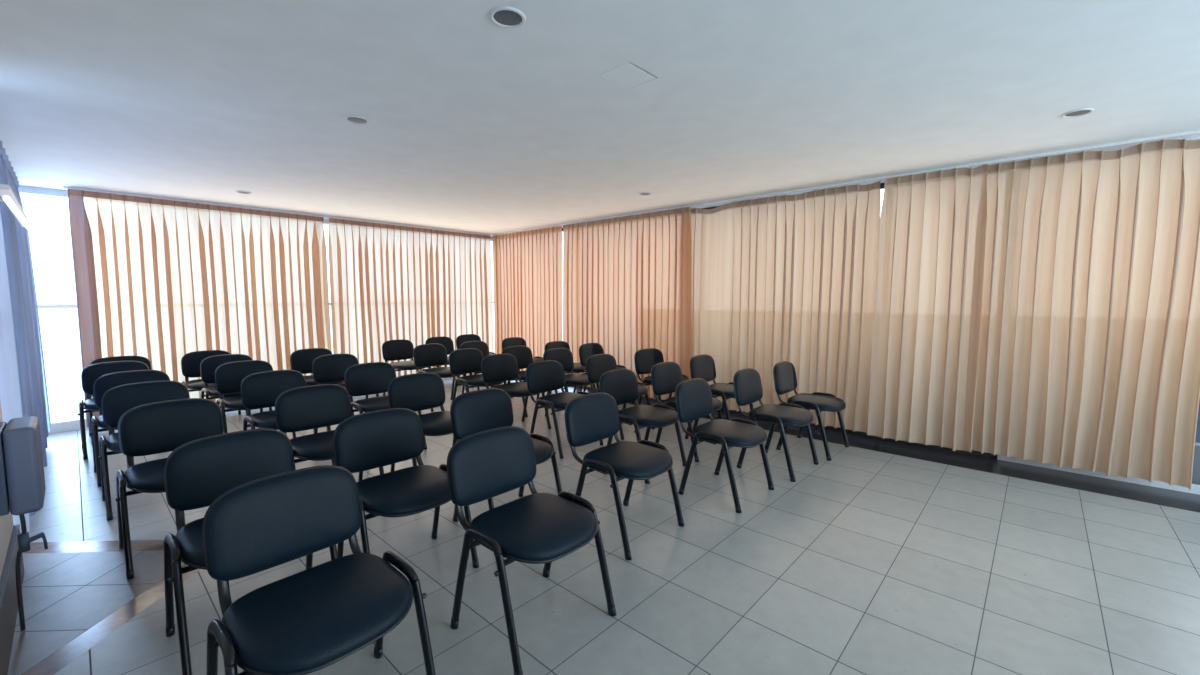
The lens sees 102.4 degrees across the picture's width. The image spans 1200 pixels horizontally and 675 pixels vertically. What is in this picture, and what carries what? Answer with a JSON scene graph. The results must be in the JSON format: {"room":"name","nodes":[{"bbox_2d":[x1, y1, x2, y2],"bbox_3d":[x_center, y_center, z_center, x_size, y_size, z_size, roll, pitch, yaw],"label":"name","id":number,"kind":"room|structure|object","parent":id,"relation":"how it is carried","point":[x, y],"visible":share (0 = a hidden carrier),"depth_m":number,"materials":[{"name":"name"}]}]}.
{"room":"conference room","nodes":[
{"label":"conference room","id":0,"kind":"room"},
{"bbox_2d":[0,400,13,577],"bbox_3d":[-0.551,0.150,0.062,6.880,2.570,0.130,4,6,42],"label":"wall","id":1,"kind":"structure","parent":0,"point":[6,521],"depth_m":2.23,"materials":[{"name":"paint"}]},
{"bbox_2d":[0,524,23,674],"bbox_3d":[-0.500,1.297,0.213,6.880,0.260,0.020,4,6,42],"label":"baseboard","id":2,"kind":"structure","parent":1,"relation":"attached to","point":[8,591],"depth_m":2.03,"materials":[{"name":"grey"}]},
{"bbox_2d":[0,184,30,229],"bbox_3d":[-3.203,-0.662,2.601,1.701,0.074,0.125,4,6,42],"label":"lamp","id":3,"kind":"object","parent":1,"relation":"attached to","point":[8,196],"visible":1,"depth_m":2.30,"materials":[{"name":"white plastic"}]},
{"bbox_2d":[0,416,47,630],"bbox_3d":[-2.459,0.813,2.053,0.300,0.910,0.143,4,6,42],"label":"chair","id":4,"kind":"object","parent":1,"relation":"attached to","point":[22,479],"visible":1,"depth_m":1.96,"materials":[{"name":"grey metal"}]},
{"bbox_2d":[0,0,1199,236],"bbox_3d":[0.000,-1.490,3.446,10.800,0.140,6.150,4,6,42],"label":"ceiling","id":5,"kind":"structure","parent":0,"point":[476,124],"depth_m":2.72,"materials":[{"name":"paint"}]},
{"bbox_2d":[0,141,50,531],"bbox_3d":[-4.439,-0.186,3.677,3.054,2.455,0.152,4,6,42],"label":"curtain","id":6,"kind":"object","parent":5,"relation":"hanging from","point":[23,384],"visible":0.81,"depth_m":3.25,"materials":[{"name":"blue fabric"}]},
{"bbox_2d":[236,191,251,193],"bbox_3d":[-3.828,-1.559,5.191,0.144,0.008,0.144,4,6,42],"label":"recessed light","id":7,"kind":"object","parent":5,"relation":"in","point":[241,192],"visible":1,"depth_m":5.19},
{"bbox_2d":[63,186,490,235],"bbox_3d":[-3.734,-1.689,6.833,0.030,0.022,5.180,4,6,42],"label":"rail","id":8,"kind":"object","parent":5,"relation":"attached to","point":[64,187],"visible":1,"depth_m":6.06,"materials":[{"name":"white metal"}]},
{"bbox_2d":[67,188,331,426],"bbox_3d":[-4.630,-0.352,5.919,0.101,2.494,2.429,4,6,42],"label":"curtain","id":9,"kind":"object","parent":8,"relation":"hanging from","point":[161,281],"visible":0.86,"depth_m":5.71,"materials":[{"name":"fabric"}]},
{"bbox_2d":[328,218,493,378],"bbox_3d":[-2.891,-0.511,7.837,0.098,2.495,2.735,4,6,42],"label":"curtain","id":10,"kind":"object","parent":8,"relation":"hanging from","point":[388,282],"visible":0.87,"depth_m":7.60,"materials":[{"name":"fabric"}]},
{"bbox_2d":[344,115,369,124],"bbox_3d":[-1.548,-1.384,3.077,0.144,0.008,0.144,4,6,42],"label":"recessed light","id":11,"kind":"object","parent":5,"relation":"in","point":[353,119],"visible":1,"depth_m":3.06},
{"bbox_2d":[490,6,525,27],"bbox_3d":[-0.372,-1.291,1.952,0.144,0.008,0.144,4,6,42],"label":"recessed light","id":12,"kind":"object","parent":5,"relation":"in","point":[504,16],"visible":1,"depth_m":1.95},
{"bbox_2d":[598,62,655,89],"bbox_3d":[0.138,-1.344,2.484,0.199,0.010,0.229,4,6,42],"label":"ceiling hatch","id":13,"kind":"object","parent":5,"relation":"attached to","point":[628,75],"visible":1,"depth_m":2.48,"materials":[{"name":"paint"}]},
{"bbox_2d":[638,192,651,195],"bbox_3d":[0.491,-1.566,5.266,0.144,0.008,0.144,4,6,42],"label":"recessed light","id":14,"kind":"object","parent":5,"relation":"in","point":[641,193],"visible":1,"depth_m":5.24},
{"bbox_2d":[493,130,1199,235],"bbox_3d":[1.318,-1.602,5.775,8.800,0.022,0.030,4,6,42],"label":"rail","id":15,"kind":"object","parent":5,"relation":"attached to","point":[1195,131],"visible":1,"depth_m":4.17,"materials":[{"name":"white metal"}]},
{"bbox_2d":[492,226,561,370],"bbox_3d":[-1.263,-0.557,8.207,1.840,2.464,0.072,4,6,42],"label":"curtain","id":16,"kind":"object","parent":15,"relation":"hanging from","point":[527,265],"visible":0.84,"depth_m":8.12,"materials":[{"name":"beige fabric"}]},
{"bbox_2d":[563,207,691,399],"bbox_3d":[0.295,-0.438,6.765,2.319,2.463,0.091,4,6,42],"label":"curtain","id":17,"kind":"object","parent":15,"relation":"hanging from","point":[627,280],"visible":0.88,"depth_m":6.63,"materials":[{"name":"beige fabric"}]},
{"bbox_2d":[690,181,880,433],"bbox_3d":[1.857,-0.327,5.450,2.248,2.466,0.086,4,6,42],"label":"curtain","id":18,"kind":"object","parent":15,"relation":"hanging from","point":[790,278],"visible":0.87,"depth_m":5.22,"materials":[{"name":"beige fabric"}]},
{"bbox_2d":[867,163,987,451],"bbox_3d":[2.940,-0.238,4.377,0.820,2.466,0.076,4,6,41],"label":"curtain","id":19,"kind":"object","parent":15,"relation":"hanging from","point":[933,225],"visible":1,"depth_m":4.36,"materials":[{"name":"beige fabric"}]},
{"bbox_2d":[964,139,1199,489],"bbox_3d":[3.715,-0.187,3.760,1.314,2.466,0.084,4,6,42],"label":"curtain","id":20,"kind":"object","parent":15,"relation":"hanging from","point":[1089,357],"visible":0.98,"depth_m":3.69,"materials":[{"name":"beige fabric"}]},
{"bbox_2d":[1061,108,1093,117],"bbox_3d":[2.927,-1.374,2.960,0.144,0.008,0.144,4,6,42],"label":"recessed light","id":21,"kind":"object","parent":5,"relation":"in","point":[1079,112],"visible":1,"depth_m":2.96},
{"bbox_2d":[7,378,1199,674],"bbox_3d":[0.017,1.140,3.682,10.800,0.001,6.100,4,6,42],"label":"floor","id":22,"kind":"structure","parent":0,"point":[881,557],"depth_m":2.52,"materials":[{"name":"tile"}]},
{"bbox_2d":[77,361,148,459],"bbox_3d":[-4.620,0.657,4.655,0.608,0.810,0.592,4,6,42],"label":"padded chair","id":23,"kind":"object","parent":22,"relation":"on","point":[90,373],"visible":0.41,"depth_m":4.64,"materials":[{"name":"black leather"}]},
{"bbox_2d":[88,356,151,444],"bbox_3d":[-5.000,0.621,5.083,0.608,0.810,0.592,4,6,41],"label":"padded chair","id":24,"kind":"object","parent":22,"relation":"on","point":[146,361],"visible":0.09,"depth_m":5.19,"materials":[{"name":"black leather"}]},
{"bbox_2d":[90,370,169,486],"bbox_3d":[-3.856,0.708,4.040,0.608,0.810,0.592,4,6,41],"label":"padded chair","id":25,"kind":"object","parent":22,"relation":"on","point":[106,382],"visible":0.35,"depth_m":4.03,"materials":[{"name":"black leather"}]},
{"bbox_2d":[98,380,189,520],"bbox_3d":[-3.212,0.753,3.487,0.608,0.810,0.592,4,6,42],"label":"padded chair","id":26,"kind":"object","parent":22,"relation":"on","point":[116,401],"visible":0.37,"depth_m":3.49,"materials":[{"name":"black leather"}]},
{"bbox_2d":[115,398,223,579],"bbox_3d":[-2.446,0.808,2.830,0.608,0.810,0.592,4,6,42],"label":"padded chair","id":27,"kind":"object","parent":22,"relation":"on","point":[163,426],"visible":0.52,"depth_m":2.86,"materials":[{"name":"black leather"}]},
{"bbox_2d":[181,350,246,415],"bbox_3d":[-4.514,0.576,5.627,0.608,0.810,0.592,4,7,43],"label":"padded chair","id":28,"kind":"object","parent":22,"relation":"on","point":[190,362],"visible":0.34,"depth_m":5.64,"materials":[{"name":"black leather"}]},
{"bbox_2d":[200,354,271,411],"bbox_3d":[-3.960,0.608,5.242,0.608,0.810,0.592,4,6,41],"label":"padded chair","id":29,"kind":"object","parent":22,"relation":"on","point":[208,365],"visible":0.44,"depth_m":5.24,"materials":[{"name":"black leather"}]},
{"bbox_2d":[164,429,337,674],"bbox_3d":[-1.529,0.867,2.116,0.608,0.810,0.592,4,6,42],"label":"padded chair","id":30,"kind":"object","parent":22,"relation":"on","point":[197,472],"visible":0.51,"depth_m":2.14,"materials":[{"name":"black leather"}]},
{"bbox_2d":[215,360,295,437],"bbox_3d":[-3.373,0.653,4.700,0.608,0.810,0.592,4,6,42],"label":"padded chair","id":31,"kind":"object","parent":22,"relation":"on","point":[229,376],"visible":0.48,"depth_m":4.72,"materials":[{"name":"black leather"}]},
{"bbox_2d":[19,185,493,433],"bbox_3d":[-3.964,-0.432,7.094,0.050,2.570,5.905,4,6,42],"label":"window","id":32,"kind":"structure","parent":22,"relation":"on","point":[68,425],"depth_m":5.13,"materials":[{"name":"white glass"}]},
{"bbox_2d":[240,370,335,465],"bbox_3d":[-2.632,0.707,4.045,0.608,0.810,0.592,4,6,41],"label":"padded chair","id":33,"kind":"object","parent":22,"relation":"on","point":[259,390],"visible":0.41,"depth_m":4.08,"materials":[{"name":"black leather"}]},
{"bbox_2d":[202,465,435,674],"bbox_3d":[-0.933,0.910,1.599,0.608,0.810,0.592,4,6,41],"label":"padded chair","id":34,"kind":"object","parent":22,"relation":"on","point":[310,620],"visible":1,"depth_m":1.58,"materials":[{"name":"black leather"}]},
{"bbox_2d":[290,348,353,414],"bbox_3d":[-3.411,0.555,5.885,0.608,0.810,0.592,4,7,43],"label":"padded chair","id":35,"kind":"object","parent":22,"relation":"on","point":[301,360],"visible":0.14,"depth_m":5.93,"materials":[{"name":"black leather"}]},
{"bbox_2d":[275,384,383,480],"bbox_3d":[-1.874,0.766,3.336,0.608,0.810,0.592,4,6,42],"label":"padded chair","id":36,"kind":"object","parent":22,"relation":"on","point":[303,408],"visible":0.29,"depth_m":3.39,"materials":[{"name":"black leather"}]},
{"bbox_2d":[312,354,378,430],"bbox_3d":[-2.779,0.605,5.274,0.608,0.810,0.592,4,6,42],"label":"padded chair","id":37,"kind":"object","parent":22,"relation":"on","point":[331,367],"visible":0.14,"depth_m":5.36,"materials":[{"name":"black leather"}]},
{"bbox_2d":[344,362,426,449],"bbox_3d":[-2.045,0.665,4.552,0.608,0.810,0.592,4,6,42],"label":"padded chair","id":38,"kind":"object","parent":22,"relation":"on","point":[371,378],"visible":0.5,"depth_m":4.60,"materials":[{"name":"black leather"}]},
{"bbox_2d":[333,408,478,567],"bbox_3d":[-1.046,0.831,2.555,0.608,0.810,0.592,4,7,43],"label":"padded chair","id":39,"kind":"object","parent":22,"relation":"on","point":[378,438],"visible":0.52,"depth_m":2.57,"materials":[{"name":"black leather"}]},
{"bbox_2d":[382,339,430,395],"bbox_3d":[-2.852,0.452,7.129,0.608,0.810,0.592,4,6,42],"label":"padded chair","id":40,"kind":"object","parent":22,"relation":"on","point":[401,349],"visible":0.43,"depth_m":7.18,"materials":[{"name":"black leather"}]},
{"bbox_2d":[388,373,455,471],"bbox_3d":[-1.339,0.721,3.875,0.608,0.810,0.592,4,6,43],"label":"padded chair","id":41,"kind":"object","parent":22,"relation":"on","point":[417,391],"visible":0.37,"depth_m":3.94,"materials":[{"name":"black leather"}]},
{"bbox_2d":[413,344,466,411],"bbox_3d":[-2.142,0.506,6.470,0.608,0.810,0.592,4,6,43],"label":"padded chair","id":42,"kind":"object","parent":22,"relation":"on","point":[424,355],"visible":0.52,"depth_m":6.54,"materials":[{"name":"black leather"}]},
{"bbox_2d":[425,336,473,387],"bbox_3d":[-2.419,0.406,7.675,0.608,0.810,0.592,4,6,43],"label":"padded chair","id":43,"kind":"object","parent":22,"relation":"on","point":[447,342],"visible":0.18,"depth_m":7.85,"materials":[{"name":"black leather"}]},
{"bbox_2d":[456,334,494,376],"bbox_3d":[-2.082,0.364,8.190,0.608,0.810,0.592,4,6,42],"label":"padded chair","id":44,"kind":"object","parent":22,"relation":"on","point":[460,339],"visible":0.17,"depth_m":8.28,"materials":[{"name":"black leather"}]},
{"bbox_2d":[449,348,506,400],"bbox_3d":[-1.471,0.557,5.857,0.608,0.810,0.592,4,6,42],"label":"padded chair","id":45,"kind":"object","parent":22,"relation":"on","point":[467,360],"visible":0.59,"depth_m":5.88,"materials":[{"name":"black leather"}]},
{"bbox_2d":[460,341,512,397],"bbox_3d":[-1.649,0.470,6.904,0.608,0.810,0.592,4,6,41],"label":"padded chair","id":46,"kind":"object","parent":22,"relation":"on","point":[482,346],"visible":0.15,"depth_m":7.05,"materials":[{"name":"black leather"}]},
{"bbox_2d":[450,388,561,521],"bbox_3d":[-0.624,0.780,3.163,0.608,0.810,0.592,4,6,42],"label":"padded chair","id":47,"kind":"object","parent":22,"relation":"on","point":[472,412],"visible":0.46,"depth_m":3.24,"materials":[{"name":"black leather"}]},
{"bbox_2d":[481,354,550,428],"bbox_3d":[-0.935,0.605,5.274,0.608,0.810,0.592,4,6,41],"label":"padded chair","id":48,"kind":"object","parent":22,"relation":"on","point":[496,367],"visible":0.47,"depth_m":5.33,"materials":[{"name":"black leather"}]},
{"bbox_2d":[502,337,542,370],"bbox_3d":[-1.183,0.416,7.560,0.608,0.810,0.592,4,6,41],"label":"padded chair","id":49,"kind":"object","parent":22,"relation":"on","point":[512,341],"visible":0.23,"depth_m":7.65,"materials":[{"name":"black leather"}]},
{"bbox_2d":[502,345,557,416],"bbox_3d":[-0.905,0.529,6.194,0.608,0.810,0.592,4,7,43],"label":"padded chair","id":50,"kind":"object","parent":22,"relation":"on","point":[523,354],"visible":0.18,"depth_m":6.33,"materials":[{"name":"black leather"}]},
{"bbox_2d":[447,426,615,674],"bbox_3d":[-0.324,0.864,2.160,0.608,0.810,0.592,4,6,42],"label":"padded chair","id":51,"kind":"object","parent":22,"relation":"on","point":[535,528],"visible":1,"depth_m":2.13,"materials":[{"name":"black leather"}]},
{"bbox_2d":[526,360,603,458],"bbox_3d":[-0.366,0.654,4.684,0.608,0.810,0.592,4,6,43],"label":"padded chair","id":52,"kind":"object","parent":22,"relation":"on","point":[548,375],"visible":0.74,"depth_m":4.70,"materials":[{"name":"black leather"}]},
{"bbox_2d":[545,341,595,394],"bbox_3d":[-0.437,0.472,6.881,0.608,0.810,0.592,4,6,43],"label":"padded chair","id":53,"kind":"object","parent":22,"relation":"on","point":[577,368],"visible":0.3,"depth_m":6.92,"materials":[{"name":"black leather"}]},
{"bbox_2d":[543,348,598,416],"bbox_3d":[-0.343,0.553,5.905,0.608,0.810,0.592,4,6,43],"label":"padded chair","id":54,"kind":"object","parent":22,"relation":"on","point":[564,356],"visible":0.48,"depth_m":5.96,"materials":[{"name":"black leather"}]},
{"bbox_2d":[579,343,633,402],"bbox_3d":[0.064,0.497,6.586,0.608,0.810,0.592,4,6,41],"label":"padded chair","id":55,"kind":"object","parent":22,"relation":"on","point":[586,350],"visible":0.27,"depth_m":6.63,"materials":[{"name":"black leather"}]},
{"bbox_2d":[586,354,654,439],"bbox_3d":[0.205,0.606,5.262,0.608,0.810,0.592,4,6,42],"label":"padded chair","id":56,"kind":"object","parent":22,"relation":"on","point":[596,365],"visible":0.44,"depth_m":5.30,"materials":[{"name":"black leather"}]},
{"bbox_2d":[565,392,684,559],"bbox_3d":[0.135,0.793,3.015,0.608,0.810,0.592,4,6,42],"label":"padded chair","id":57,"kind":"object","parent":22,"relation":"on","point":[594,417],"visible":0.98,"depth_m":2.99,"materials":[{"name":"black leather"}]},
{"bbox_2d":[599,369,686,483],"bbox_3d":[0.346,0.703,4.102,0.608,0.810,0.592,4,6,43],"label":"padded chair","id":58,"kind":"object","parent":22,"relation":"on","point":[621,384],"visible":0.76,"depth_m":4.13,"materials":[{"name":"black leather"}]},
{"bbox_2d":[634,348,688,404],"bbox_3d":[0.762,0.560,5.825,0.592,0.810,0.608,-4,6,-38],"label":"padded chair","id":59,"kind":"object","parent":22,"relation":"on","point":[644,359],"visible":0.44,"depth_m":5.91,"materials":[{"name":"black leather"}]},
{"bbox_2d":[651,361,722,461],"bbox_3d":[0.837,0.662,4.593,0.608,0.810,0.592,4,6,43],"label":"padded chair","id":60,"kind":"object","parent":22,"relation":"on","point":[665,376],"visible":0.44,"depth_m":4.62,"materials":[{"name":"black leather"}]},
{"bbox_2d":[690,354,753,427],"bbox_3d":[1.319,0.611,5.207,0.608,0.810,0.592,4,6,43],"label":"padded chair","id":61,"kind":"object","parent":22,"relation":"on","point":[702,366],"visible":0.52,"depth_m":5.22,"materials":[{"name":"black leather"}]},
{"bbox_2d":[675,378,773,512],"bbox_3d":[0.910,0.745,3.594,0.608,0.810,0.592,4,6,42],"label":"padded chair","id":62,"kind":"object","parent":22,"relation":"on","point":[693,397],"visible":1,"depth_m":3.56,"materials":[{"name":"black leather"}]},
{"bbox_2d":[733,368,818,481],"bbox_3d":[1.491,0.699,4.139,0.608,0.810,0.592,4,6,42],"label":"padded chair","id":63,"kind":"object","parent":22,"relation":"on","point":[747,383],"visible":0.98,"depth_m":4.11,"materials":[{"name":"black leather"}]},
{"bbox_2d":[773,361,848,460],"bbox_3d":[2.010,0.659,4.631,0.608,0.810,0.592,4,6,42],"label":"padded chair","id":64,"kind":"object","parent":22,"relation":"on","point":[784,373],"visible":0.94,"depth_m":4.59,"materials":[{"name":"black leather"}]},
{"label":"outside","id":65,"kind":"structure","parent":0,"visible":0},
{"bbox_2d":[1195,400,1199,442],"bbox_3d":[4.772,0.442,4.530,11.000,1.250,0.150,4,6,42],"label":"wall","id":66,"kind":"structure","parent":65,"point":[1197,439],"depth_m":4.13,"materials":[{"name":"paint"}]},
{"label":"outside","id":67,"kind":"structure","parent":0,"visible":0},
{"bbox_2d":[991,442,1199,484],"bbox_3d":[2.933,0.854,5.075,8.400,0.340,0.120,4,6,42],"label":"wall","id":68,"kind":"structure","parent":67,"point":[1196,461],"depth_m":3.61,"materials":[{"name":"grey concrete"}]},
{"bbox_2d":[562,183,990,457],"bbox_3d":[0.791,-0.404,6.746,7.455,2.570,0.050,4,6,42],"label":"window","id":69,"kind":"structure","parent":68,"relation":"in","point":[973,452],"depth_m":4.87,"materials":[{"name":"clear glass"}]},
{"bbox_2d":[997,138,1199,494],"bbox_3d":[4.234,-0.144,3.609,1.865,2.570,0.050,4,6,42],"label":"window","id":70,"kind":"structure","parent":68,"relation":"in","point":[1195,489],"depth_m":3.85,"materials":[{"name":"clear glass"}]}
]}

